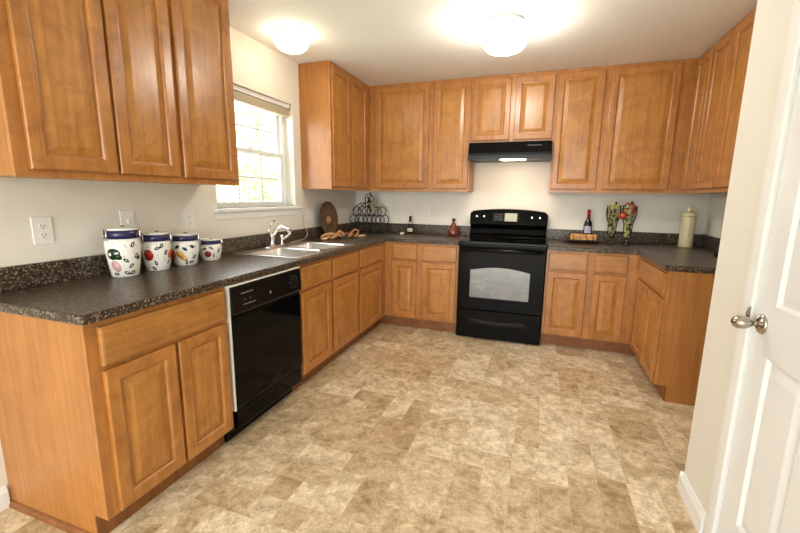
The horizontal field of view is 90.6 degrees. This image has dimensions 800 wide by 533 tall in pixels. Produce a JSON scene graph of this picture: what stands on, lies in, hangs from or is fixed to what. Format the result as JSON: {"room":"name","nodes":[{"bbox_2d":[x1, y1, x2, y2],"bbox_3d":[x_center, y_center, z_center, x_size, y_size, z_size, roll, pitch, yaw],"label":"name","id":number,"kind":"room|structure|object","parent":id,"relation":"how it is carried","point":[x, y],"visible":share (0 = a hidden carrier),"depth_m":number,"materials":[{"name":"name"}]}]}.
{"room":"kitchen","nodes":[
{"label":"kitchen","id":0,"kind":"room"},
{"bbox_2d":[0,27,355,499],"bbox_3d":[-1.754,-0.169,1.428,0.150,2.430,7.300,4,11,19],"label":"wall","id":1,"kind":"structure","parent":0,"point":[79,211],"depth_m":2.24,"materials":[{"name":"beige paint"}]},
{"bbox_2d":[0,485,9,511],"bbox_3d":[-2.262,1.260,0.017,0.014,0.098,3.580,4,11,19],"label":"baseboard","id":2,"kind":"structure","parent":1,"relation":"attached to","point":[4,495],"depth_m":1.66,"materials":[{"name":"white wood"}]},
{"bbox_2d":[30,217,54,244],"bbox_3d":[-1.565,-0.157,1.733,0.008,0.120,0.078,4,11,19],"label":"outlet","id":3,"kind":"object","parent":1,"relation":"attached to","point":[42,228],"visible":1,"depth_m":1.73,"materials":[{"name":"white plastic"}]},
{"bbox_2d":[38,223,46,229],"bbox_3d":[-1.562,-0.176,1.729,0.002,0.029,0.032,4,11,19],"label":"receptacle","id":4,"kind":"object","parent":3,"relation":"attached to","point":[41,226],"depth_m":1.73,"materials":[{"name":"grey plastic"}]},
{"bbox_2d":[40,232,47,238],"bbox_3d":[-1.563,-0.137,1.736,0.002,0.029,0.032,4,11,19],"label":"receptacle","id":5,"kind":"object","parent":3,"relation":"attached to","point":[43,235],"depth_m":1.74,"materials":[{"name":"grey plastic"}]},
{"bbox_2d":[0,0,181,182],"bbox_3d":[-1.365,-0.902,1.666,0.324,1.056,0.689,4,11,19],"label":"upper cabinet","id":6,"kind":"object","parent":1,"relation":"attached to","point":[87,86],"visible":1,"depth_m":1.57,"materials":[{"name":"brown wood"}]},
{"bbox_2d":[119,210,135,226],"bbox_3d":[-1.433,-0.236,2.087,0.014,0.120,0.078,4,11,19],"label":"light switch","id":7,"kind":"object","parent":1,"relation":"attached to","point":[127,218],"visible":0.77,"depth_m":2.08,"materials":[{"name":"white plastic"}]},
{"bbox_2d":[0,222,356,292],"bbox_3d":[-1.084,-0.202,3.094,0.019,0.102,3.404,4,11,19],"label":"backsplash","id":8,"kind":"structure","parent":1,"relation":"attached to","point":[17,277],"depth_m":1.87,"materials":[{"name":"laminate"}]},
{"bbox_2d":[139,0,238,185],"bbox_3d":[-1.180,-0.991,2.179,0.324,1.056,0.413,4,11,19],"label":"upper cabinet","id":9,"kind":"object","parent":1,"relation":"attached to","point":[199,30],"visible":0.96,"depth_m":2.10,"materials":[{"name":"brown wood"}]},
{"bbox_2d":[183,210,194,229],"bbox_3d":[-1.306,-0.287,2.452,0.008,0.120,0.078,4,11,19],"label":"outlet","id":10,"kind":"object","parent":1,"relation":"attached to","point":[189,222],"visible":1,"depth_m":2.45,"materials":[{"name":"white plastic"}]},
{"bbox_2d":[214,108,302,219],"bbox_3d":[-1.121,-0.852,3.052,0.177,0.928,1.010,4,11,19],"label":"window","id":11,"kind":"structure","parent":1,"relation":"in","point":[230,210],"depth_m":3.21,"materials":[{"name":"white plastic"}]},
{"bbox_2d":[233,84,289,117],"bbox_3d":[-1.114,-1.254,2.964,0.062,0.103,0.898,4,11,19],"label":"window blind","id":12,"kind":"object","parent":1,"relation":"attached to","point":[243,96],"visible":0.61,"depth_m":3.02,"materials":[{"name":"beige fabric"}]},
{"bbox_2d":[290,215,307,242],"bbox_3d":[-0.888,-0.335,3.478,0.044,0.220,0.319,2,10,8],"label":"cord","id":13,"kind":"object","parent":1,"relation":"attached to","point":[303,215],"visible":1,"depth_m":3.61,"materials":[{"name":"beige plastic"}]},
{"bbox_2d":[306,207,312,220],"bbox_3d":[-0.849,-0.495,3.727,0.008,0.120,0.110,4,11,19],"label":"outlet","id":14,"kind":"object","parent":1,"relation":"attached to","point":[309,211],"visible":1,"depth_m":3.72,"materials":[{"name":"white plastic"}]},
{"bbox_2d":[298,60,369,190],"bbox_3d":[-0.541,-1.299,3.958,0.324,1.056,1.124,4,11,19],"label":"upper cabinet","id":15,"kind":"object","parent":1,"relation":"attached to","point":[333,103],"visible":1,"depth_m":3.50,"materials":[{"name":"brown wood"}]},
{"bbox_2d":[0,323,697,532],"bbox_3d":[-0.026,1.206,1.045,3.850,0.100,7.300,4,11,19],"label":"floor","id":16,"kind":"structure","parent":0,"point":[408,429],"depth_m":2.09,"materials":[{"name":"tile"}]},
{"bbox_2d":[0,287,233,532],"bbox_3d":[-1.260,0.558,1.813,0.628,0.876,0.665,4,11,19],"label":"base cabinet","id":17,"kind":"object","parent":16,"relation":"on","point":[99,419],"visible":0.96,"depth_m":1.55,"materials":[{"name":"brown wood"}]},
{"bbox_2d":[224,266,301,442],"bbox_3d":[-1.022,0.458,2.402,0.622,0.872,0.612,4,11,19],"label":"dishwasher","id":18,"kind":"object","parent":16,"relation":"on","point":[263,317],"visible":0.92,"depth_m":2.23,"materials":[{"name":"black"}]},
{"bbox_2d":[292,250,358,390],"bbox_3d":[-0.793,0.333,3.114,0.628,0.876,0.893,4,11,19],"label":"base cabinet","id":19,"kind":"object","parent":16,"relation":"on","point":[329,294],"visible":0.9,"depth_m":2.92,"materials":[{"name":"brown wood"}]},
{"bbox_2d":[351,242,386,344],"bbox_3d":[-0.436,0.161,4.108,0.628,0.876,1.245,4,11,19],"label":"base cabinet","id":20,"kind":"object","parent":16,"relation":"on","point":[371,259],"visible":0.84,"depth_m":3.67,"materials":[{"name":"brown wood"}]},
{"bbox_2d":[0,222,470,325],"bbox_3d":[-0.452,-0.139,2.889,1.353,0.139,3.424,4,11,19],"label":"countertop","id":21,"kind":"structure","parent":20,"relation":"on","point":[81,291],"depth_m":1.84,"materials":[{"name":"laminate"}]},
{"bbox_2d":[102,225,140,277],"bbox_3d":[-1.367,-0.078,1.950,0.153,0.250,0.158,4,11,19],"label":"canister","id":22,"kind":"object","parent":21,"relation":"on","point":[122,244],"visible":1,"depth_m":1.90,"materials":[{"name":"white ceramic"}]},
{"bbox_2d":[140,231,171,270],"bbox_3d":[-1.308,-0.087,2.121,0.144,0.210,0.149,4,11,19],"label":"canister","id":23,"kind":"object","parent":21,"relation":"on","point":[156,246],"visible":0.95,"depth_m":2.08,"materials":[{"name":"white ceramic"}]},
{"bbox_2d":[171,232,199,265],"bbox_3d":[-1.247,-0.106,2.290,0.152,0.188,0.158,4,11,19],"label":"canister","id":24,"kind":"object","parent":21,"relation":"on","point":[185,245],"visible":0.91,"depth_m":2.24,"materials":[{"name":"white ceramic"}]},
{"bbox_2d":[199,238,222,260],"bbox_3d":[-1.185,-0.110,2.469,0.138,0.136,0.143,4,11,19],"label":"canister","id":25,"kind":"object","parent":21,"relation":"on","point":[210,249],"visible":0.93,"depth_m":2.42,"materials":[{"name":"white ceramic"}]},
{"bbox_2d":[265,220,291,247],"bbox_3d":[-0.956,-0.262,3.093,0.227,0.210,0.172,-4,11,-26],"label":"faucet","id":26,"kind":"object","parent":21,"relation":"on","point":[272,235],"visible":1,"depth_m":3.05,"materials":[{"name":"silver metal"}]},
{"bbox_2d":[269,234,275,245],"bbox_3d":[-0.989,-0.206,3.063,0.048,0.090,0.048,4,11,19],"label":"tap","id":27,"kind":"object","parent":26,"relation":"on","point":[272,236],"depth_m":3.05,"materials":[{"name":"silver metal"}]},
{"bbox_2d":[231,241,354,258],"bbox_3d":[-0.772,-0.059,3.042,0.538,0.166,0.840,4,11,19],"label":"sink","id":28,"kind":"object","parent":21,"relation":"in","point":[299,249],"visible":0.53,"depth_m":3.02,"materials":[{"name":"silver metal"}]},
{"bbox_2d":[320,201,337,236],"bbox_3d":[-0.705,-0.470,3.921,0.051,0.347,0.349,4,11,19],"label":"decorative plate","id":29,"kind":"object","parent":21,"relation":"on","point":[328,214],"visible":0.88,"depth_m":3.93,"materials":[{"name":"brown wood"}]},
{"bbox_2d":[320,228,366,239],"bbox_3d":[-0.545,-0.319,3.835,0.116,0.083,0.557,9,13,41],"label":"dried twist","id":30,"kind":"object","parent":21,"relation":"on","point":[339,233],"visible":1,"depth_m":3.77,"materials":[{"name":"brown wood"}]},
{"bbox_2d":[350,192,388,232],"bbox_3d":[-0.348,-0.606,4.420,0.424,0.447,0.172,4,11,19],"label":"wine rack","id":31,"kind":"object","parent":21,"relation":"on","point":[370,206],"visible":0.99,"depth_m":4.40,"materials":[{"name":"black metal"}]},
{"bbox_2d":[407,216,413,233],"bbox_3d":[0.113,-0.463,4.382,0.076,0.194,0.077,4,11,19],"label":"bottle","id":32,"kind":"object","parent":21,"relation":"on","point":[410,229],"visible":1,"depth_m":4.36,"materials":[{"name":"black glass"}]},
{"bbox_2d":[448,218,458,235],"bbox_3d":[0.565,-0.416,4.180,0.116,0.184,0.087,4,11,19],"label":"glass decanter","id":33,"kind":"object","parent":21,"relation":"on","point":[453,230],"visible":1,"depth_m":4.16,"materials":[{"name":"red glass"}]},
{"bbox_2d":[385,241,458,331],"bbox_3d":[0.296,0.158,4.177,0.743,0.876,0.628,4,11,19],"label":"base cabinet","id":34,"kind":"object","parent":16,"relation":"on","point":[421,279],"visible":0.94,"depth_m":3.89,"materials":[{"name":"brown wood"}]},
{"bbox_2d":[456,209,547,344],"bbox_3d":[0.995,0.059,3.844,0.772,1.206,0.711,4,11,19],"label":"range","id":35,"kind":"object","parent":16,"relation":"on","point":[500,287],"visible":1,"depth_m":3.63,"materials":[{"name":"black metal"}]},
{"bbox_2d":[459,236,546,246],"bbox_3d":[0.995,-0.244,3.781,0.772,0.022,0.540,4,11,19],"label":"cooktop","id":36,"kind":"object","parent":35,"relation":"in","point":[470,241],"depth_m":3.65,"materials":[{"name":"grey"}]},
{"bbox_2d":[540,249,639,352],"bbox_3d":[1.715,0.264,3.685,0.712,0.876,0.628,4,11,19],"label":"base cabinet","id":37,"kind":"object","parent":16,"relation":"on","point":[589,297],"visible":0.97,"depth_m":3.40,"materials":[{"name":"brown wood"}]},
{"bbox_2d":[627,256,714,405],"bbox_3d":[2.203,0.370,3.121,0.628,0.876,1.384,4,11,19],"label":"base cabinet","id":38,"kind":"object","parent":16,"relation":"on","point":[671,314],"visible":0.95,"depth_m":2.57,"materials":[{"name":"brown wood"}]},
{"bbox_2d":[547,229,720,273],"bbox_3d":[1.881,-0.154,3.140,1.322,0.139,1.397,4,11,19],"label":"countertop","id":39,"kind":"structure","parent":38,"relation":"on","point":[662,250],"depth_m":3.36,"materials":[{"name":"laminate"}]},
{"bbox_2d":[562,238,604,243],"bbox_3d":[1.703,-0.236,3.689,0.348,0.029,0.189,4,11,19],"label":"tray","id":40,"kind":"object","parent":39,"relation":"on","point":[565,239],"visible":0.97,"depth_m":3.62,"materials":[{"name":"brown"}]},
{"bbox_2d":[583,210,591,240],"bbox_3d":[1.785,-0.387,3.757,0.076,0.304,0.078,4,11,19],"label":"wine bottle","id":41,"kind":"object","parent":40,"relation":"on","point":[587,228],"visible":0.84,"depth_m":3.73,"materials":[{"name":"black glass"}]},
{"bbox_2d":[606,205,621,244],"bbox_3d":[1.894,-0.370,3.527,0.120,0.355,0.120,9,13,39],"label":"glass","id":42,"kind":"object","parent":39,"relation":"on","point":[607,205],"visible":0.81,"depth_m":3.55,"materials":[{"name":"clear glass"}]},
{"bbox_2d":[607,201,619,237],"bbox_3d":[1.893,-0.414,3.517,0.092,0.332,0.102,2,10,6],"label":"filling","id":43,"kind":"object","parent":42,"relation":"in","point":[613,219],"visible":1,"depth_m":3.50,"materials":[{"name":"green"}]},
{"bbox_2d":[622,205,637,245],"bbox_3d":[2.011,-0.362,3.487,0.120,0.355,0.120,9,13,39],"label":"glass","id":44,"kind":"object","parent":39,"relation":"on","point":[625,244],"visible":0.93,"depth_m":3.50,"materials":[{"name":"clear glass"}]},
{"bbox_2d":[619,211,626,218],"bbox_3d":[1.929,-0.442,3.418,0.064,0.069,0.064,4,11,19],"label":"apple","id":45,"kind":"object","parent":44,"relation":"on","point":[623,215],"visible":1,"depth_m":3.40,"materials":[{"name":"red food"}]},
{"bbox_2d":[623,201,636,238],"bbox_3d":[2.011,-0.407,3.478,0.103,0.328,0.098,4,11,19],"label":"filling","id":46,"kind":"object","parent":44,"relation":"in","point":[628,225],"visible":0.91,"depth_m":3.46,"materials":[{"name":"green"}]},
{"bbox_2d":[677,207,697,247],"bbox_3d":[2.491,-0.341,3.426,0.114,0.347,0.114,4,11,19],"label":"storage jar","id":47,"kind":"object","parent":39,"relation":"on","point":[688,220],"visible":1,"depth_m":3.39,"materials":[{"name":"beige ceramic"}]},
{"bbox_2d":[228,0,756,85],"bbox_3d":[0.006,-1.284,0.602,3.850,0.100,7.300,4,11,19],"label":"ceiling","id":48,"kind":"structure","parent":0,"point":[377,42],"depth_m":2.68,"materials":[{"name":"white paint"}]},
{"bbox_2d":[275,27,308,53],"bbox_3d":[-0.757,-1.564,2.766,0.230,0.124,0.230,4,11,19],"label":"ceiling light","id":49,"kind":"object","parent":48,"relation":"attached to","point":[291,40],"visible":1,"depth_m":2.69,"materials":[{"name":"white glass"}]},
{"bbox_2d":[484,13,526,55],"bbox_3d":[0.674,-1.474,2.537,0.268,0.186,0.268,4,11,19],"label":"ceiling light","id":50,"kind":"object","parent":48,"relation":"attached to","point":[505,34],"visible":1,"depth_m":2.44,"materials":[{"name":"white glass"}]},
{"bbox_2d":[356,149,709,238],"bbox_3d":[1.253,-0.609,4.120,3.700,2.430,0.150,4,11,19],"label":"wall","id":51,"kind":"structure","parent":0,"point":[504,185],"depth_m":3.99,"materials":[{"name":"beige paint"}]},
{"bbox_2d":[357,222,470,235],"bbox_3d":[0.116,-0.431,4.467,1.353,0.102,0.020,4,11,19],"label":"backsplash","id":52,"kind":"structure","parent":51,"relation":"attached to","point":[392,227],"depth_m":4.42,"materials":[{"name":"laminate"}]},
{"bbox_2d":[369,77,473,191],"bbox_3d":[0.226,-1.316,4.110,1.059,1.056,0.324,4,11,19],"label":"upper cabinet","id":53,"kind":"object","parent":51,"relation":"attached to","point":[420,132],"visible":0.99,"depth_m":3.95,"materials":[{"name":"brown wood"}]},
{"bbox_2d":[423,205,429,216],"bbox_3d":[0.298,-0.614,4.377,0.078,0.120,0.008,4,11,19],"label":"outlet","id":54,"kind":"object","parent":51,"relation":"attached to","point":[426,208],"visible":1,"depth_m":4.38,"materials":[{"name":"white plastic"}]},
{"bbox_2d":[468,140,551,162],"bbox_3d":[1.054,-1.086,3.780,0.730,0.163,0.459,4,11,19],"label":"range hood","id":55,"kind":"object","parent":51,"relation":"attached to","point":[517,151],"visible":1,"depth_m":3.60,"materials":[{"name":"black metal"}]},
{"bbox_2d":[470,70,557,142],"bbox_3d":[1.080,-1.476,3.776,0.745,0.603,0.324,4,11,19],"label":"upper cabinet","id":56,"kind":"object","parent":51,"relation":"attached to","point":[520,106],"visible":0.95,"depth_m":3.62,"materials":[{"name":"brown wood"}]},
{"bbox_2d":[549,58,698,193],"bbox_3d":[1.918,-1.190,3.524,1.037,1.056,0.324,4,11,19],"label":"upper cabinet","id":57,"kind":"object","parent":51,"relation":"attached to","point":[624,128],"visible":1,"depth_m":3.37,"materials":[{"name":"brown wood"}]},
{"bbox_2d":[547,229,703,245],"bbox_3d":[2.111,-0.283,3.776,1.322,0.102,0.020,4,11,19],"label":"backsplash","id":58,"kind":"structure","parent":51,"relation":"attached to","point":[636,237],"depth_m":3.73,"materials":[{"name":"laminate"}]},
{"bbox_2d":[704,193,727,237],"bbox_3d":[2.471,-0.290,2.413,0.245,2.430,2.310,4,11,19],"label":"wall","id":59,"kind":"structure","parent":0,"point":[717,202],"depth_m":3.35,"materials":[{"name":"beige paint"}]},
{"bbox_2d":[701,235,720,250],"bbox_3d":[2.491,-0.125,2.914,0.019,0.102,1.376,4,11,19],"label":"backsplash","id":60,"kind":"structure","parent":59,"relation":"attached to","point":[711,242],"depth_m":3.36,"materials":[{"name":"laminate"}]},
{"bbox_2d":[681,8,755,193],"bbox_3d":[2.363,-1.058,2.809,0.324,1.056,1.399,4,11,19],"label":"upper cabinet","id":61,"kind":"object","parent":59,"relation":"attached to","point":[721,70],"visible":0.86,"depth_m":2.67,"materials":[{"name":"brown wood"}]},
{"bbox_2d":[685,0,793,514],"bbox_3d":[0.581,0.219,-0.587,0.110,2.430,4.690,4,11,19],"label":"wall","id":62,"kind":"structure","parent":0,"point":[772,17],"depth_m":1.49,"materials":[{"name":"beige paint"}]},
{"bbox_2d":[678,472,705,532],"bbox_3d":[1.246,1.007,1.692,0.014,0.098,0.265,4,11,19],"label":"baseboard","id":63,"kind":"structure","parent":62,"relation":"attached to","point":[687,493],"depth_m":1.67,"materials":[{"name":"white wood"}]},
{"bbox_2d":[703,0,799,532],"bbox_3d":[1.113,0.127,0.947,0.122,2.088,0.881,4,11,19],"label":"trim","id":64,"kind":"structure","parent":62,"relation":"attached to","point":[791,62],"depth_m":1.32,"materials":[{"name":"white paint"}]},
{"bbox_2d":[717,65,799,532],"bbox_3d":[1.048,0.149,0.977,0.116,2.017,0.760,4,11,19],"label":"door","id":65,"kind":"structure","parent":62,"relation":"in","point":[762,490],"depth_m":1.21,"materials":[{"name":"white paint"}]},
{"bbox_3d":[1.790,-0.116,1.386,0.834,2.430,0.110,4,11,19],"label":"wall","id":66,"kind":"structure","parent":0,"visible":0},
{"bbox_2d":[677,471,683,488],"bbox_3d":[1.622,1.009,1.708,0.713,0.098,0.014,4,11,19],"label":"baseboard","id":67,"kind":"structure","parent":66,"relation":"attached to","point":[681,472],"depth_m":1.82,"materials":[{"name":"white wood"}]},
{"label":"outside","id":68,"kind":"structure","parent":0,"visible":0},
{"bbox_3d":[-1.541,1.691,2.211,28.000,0.100,30.000,4,11,19],"label":"ground","id":69,"kind":"structure","parent":68,"visible":0},
{"bbox_2d":[216,163,278,201],"bbox_3d":[-4.285,-1.398,10.851,1.942,2.900,2.439,4,11,19],"label":"tree","id":70,"kind":"object","parent":69,"relation":"on","point":[220,194],"visible":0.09,"depth_m":10.11,"materials":[{"name":"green plant"}]},
{"bbox_2d":[222,104,277,201],"bbox_3d":[-2.896,-1.459,8.079,1.678,4.025,2.098,4,11,19],"label":"tree","id":71,"kind":"object","parent":69,"relation":"on","point":[243,112],"visible":0.39,"depth_m":7.66,"materials":[{"name":"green plant"}]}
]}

